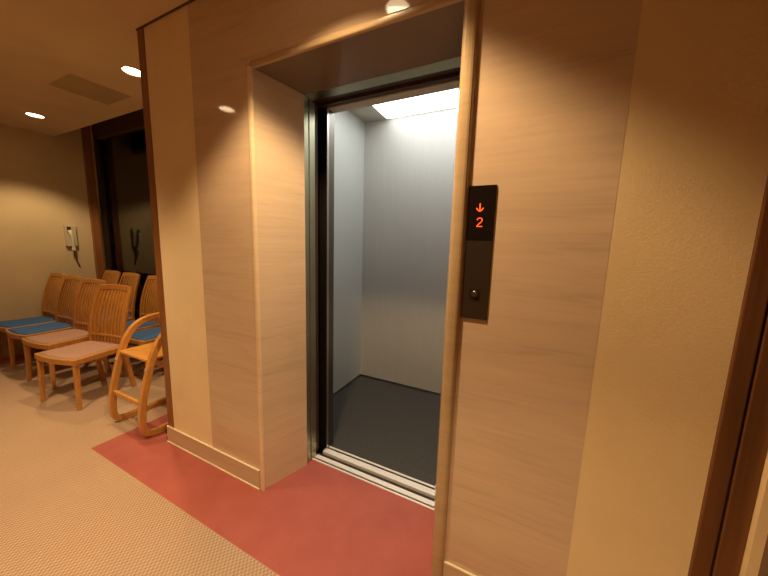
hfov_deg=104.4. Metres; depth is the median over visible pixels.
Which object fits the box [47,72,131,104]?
ceiling access panel
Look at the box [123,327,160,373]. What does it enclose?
slatted chair
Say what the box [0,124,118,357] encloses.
wall
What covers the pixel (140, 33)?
trim
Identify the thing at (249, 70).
trim
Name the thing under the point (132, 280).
slatted chair
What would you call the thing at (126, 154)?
window pane
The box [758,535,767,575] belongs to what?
wall
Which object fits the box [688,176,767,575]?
trim
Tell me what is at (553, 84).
wall
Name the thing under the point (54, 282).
slatted chair
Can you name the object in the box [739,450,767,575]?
trim
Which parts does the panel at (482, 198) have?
plate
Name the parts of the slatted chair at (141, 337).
seat frame, seat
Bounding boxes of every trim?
[136,0,194,30]
[137,28,173,427]
[246,0,462,68]
[247,62,265,490]
[431,0,480,575]
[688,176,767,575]
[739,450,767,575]
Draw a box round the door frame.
[304,56,459,509]
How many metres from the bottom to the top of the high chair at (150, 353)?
0.935 m
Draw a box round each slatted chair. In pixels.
[0,273,65,366]
[6,275,83,376]
[21,279,111,389]
[34,284,136,410]
[79,270,120,318]
[79,272,140,345]
[100,276,159,370]
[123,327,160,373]
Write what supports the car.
in the wall
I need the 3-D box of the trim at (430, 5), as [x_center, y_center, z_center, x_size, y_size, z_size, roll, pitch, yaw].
[-0.174,-1.004,1.183,1.058,0.030,0.014,6,9,26]
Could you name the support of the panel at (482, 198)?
attached to the wall at (553, 84)
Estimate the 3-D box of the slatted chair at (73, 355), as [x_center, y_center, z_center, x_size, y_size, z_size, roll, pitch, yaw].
[-2.645,0.481,2.676,0.487,0.975,0.554,4,8,15]
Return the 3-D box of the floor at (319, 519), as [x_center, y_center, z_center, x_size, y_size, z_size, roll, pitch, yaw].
[-2.380,1.245,0.799,5.992,0.001,5.260,6,9,26]
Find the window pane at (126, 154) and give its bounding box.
[105,130,155,319]
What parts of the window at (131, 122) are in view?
post, sash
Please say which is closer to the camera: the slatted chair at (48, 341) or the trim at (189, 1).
the trim at (189, 1)
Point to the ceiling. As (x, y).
(42, 41)
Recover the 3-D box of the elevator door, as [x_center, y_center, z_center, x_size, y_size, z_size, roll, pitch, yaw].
[-0.779,-0.009,2.049,0.789,2.198,0.030,6,9,26]
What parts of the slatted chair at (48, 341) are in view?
leg, leg, seat, seat frame, rail, rail, leg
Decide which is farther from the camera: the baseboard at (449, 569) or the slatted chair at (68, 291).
the slatted chair at (68, 291)
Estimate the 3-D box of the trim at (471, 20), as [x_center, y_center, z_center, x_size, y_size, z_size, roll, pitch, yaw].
[0.255,0.119,1.107,0.052,2.290,0.028,6,9,26]
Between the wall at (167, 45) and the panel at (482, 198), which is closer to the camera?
the panel at (482, 198)
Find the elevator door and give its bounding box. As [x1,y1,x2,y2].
[315,104,318,451]
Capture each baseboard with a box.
[166,425,260,489]
[443,560,476,575]
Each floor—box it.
[0,338,433,575]
[0,343,279,575]
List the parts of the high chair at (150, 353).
seat, frame, seat rail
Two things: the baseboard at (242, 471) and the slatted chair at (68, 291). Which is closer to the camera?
the baseboard at (242, 471)
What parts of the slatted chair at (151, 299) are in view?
seat frame, seat, rail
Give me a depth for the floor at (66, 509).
1.62 m
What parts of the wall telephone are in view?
plate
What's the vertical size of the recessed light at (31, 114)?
0.008 m
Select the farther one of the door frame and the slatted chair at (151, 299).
the slatted chair at (151, 299)
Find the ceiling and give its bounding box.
[0,0,188,135]
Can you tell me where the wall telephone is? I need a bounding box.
[63,225,80,266]
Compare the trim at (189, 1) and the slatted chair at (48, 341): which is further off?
the slatted chair at (48, 341)
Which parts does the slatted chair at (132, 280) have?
rail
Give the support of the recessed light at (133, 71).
in the ceiling
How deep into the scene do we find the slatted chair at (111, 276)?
4.07 m
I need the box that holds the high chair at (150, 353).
[108,312,167,436]
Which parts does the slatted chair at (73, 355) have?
leg, seat frame, leg, seat, leg, rail, rail, leg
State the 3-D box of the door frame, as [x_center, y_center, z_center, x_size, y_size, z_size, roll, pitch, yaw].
[-0.053,0.005,1.639,0.958,2.450,0.141,6,9,26]
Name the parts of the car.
car sill, floor panel, kick plate, ceiling panel, light panel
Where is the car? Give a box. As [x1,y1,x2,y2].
[316,71,458,498]
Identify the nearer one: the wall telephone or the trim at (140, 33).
the trim at (140, 33)
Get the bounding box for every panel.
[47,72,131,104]
[461,184,496,320]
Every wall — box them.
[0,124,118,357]
[144,5,212,446]
[187,0,767,575]
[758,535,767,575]
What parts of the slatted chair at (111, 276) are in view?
rail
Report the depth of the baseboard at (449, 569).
1.22 m
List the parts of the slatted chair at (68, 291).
leg, leg, seat frame, seat, rail, rail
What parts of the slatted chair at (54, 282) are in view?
leg, seat, seat frame, rail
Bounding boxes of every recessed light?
[23,112,45,118]
[119,65,140,77]
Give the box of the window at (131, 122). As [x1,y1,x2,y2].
[80,109,144,279]
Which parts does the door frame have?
sill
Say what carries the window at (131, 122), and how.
in the wall at (43, 187)

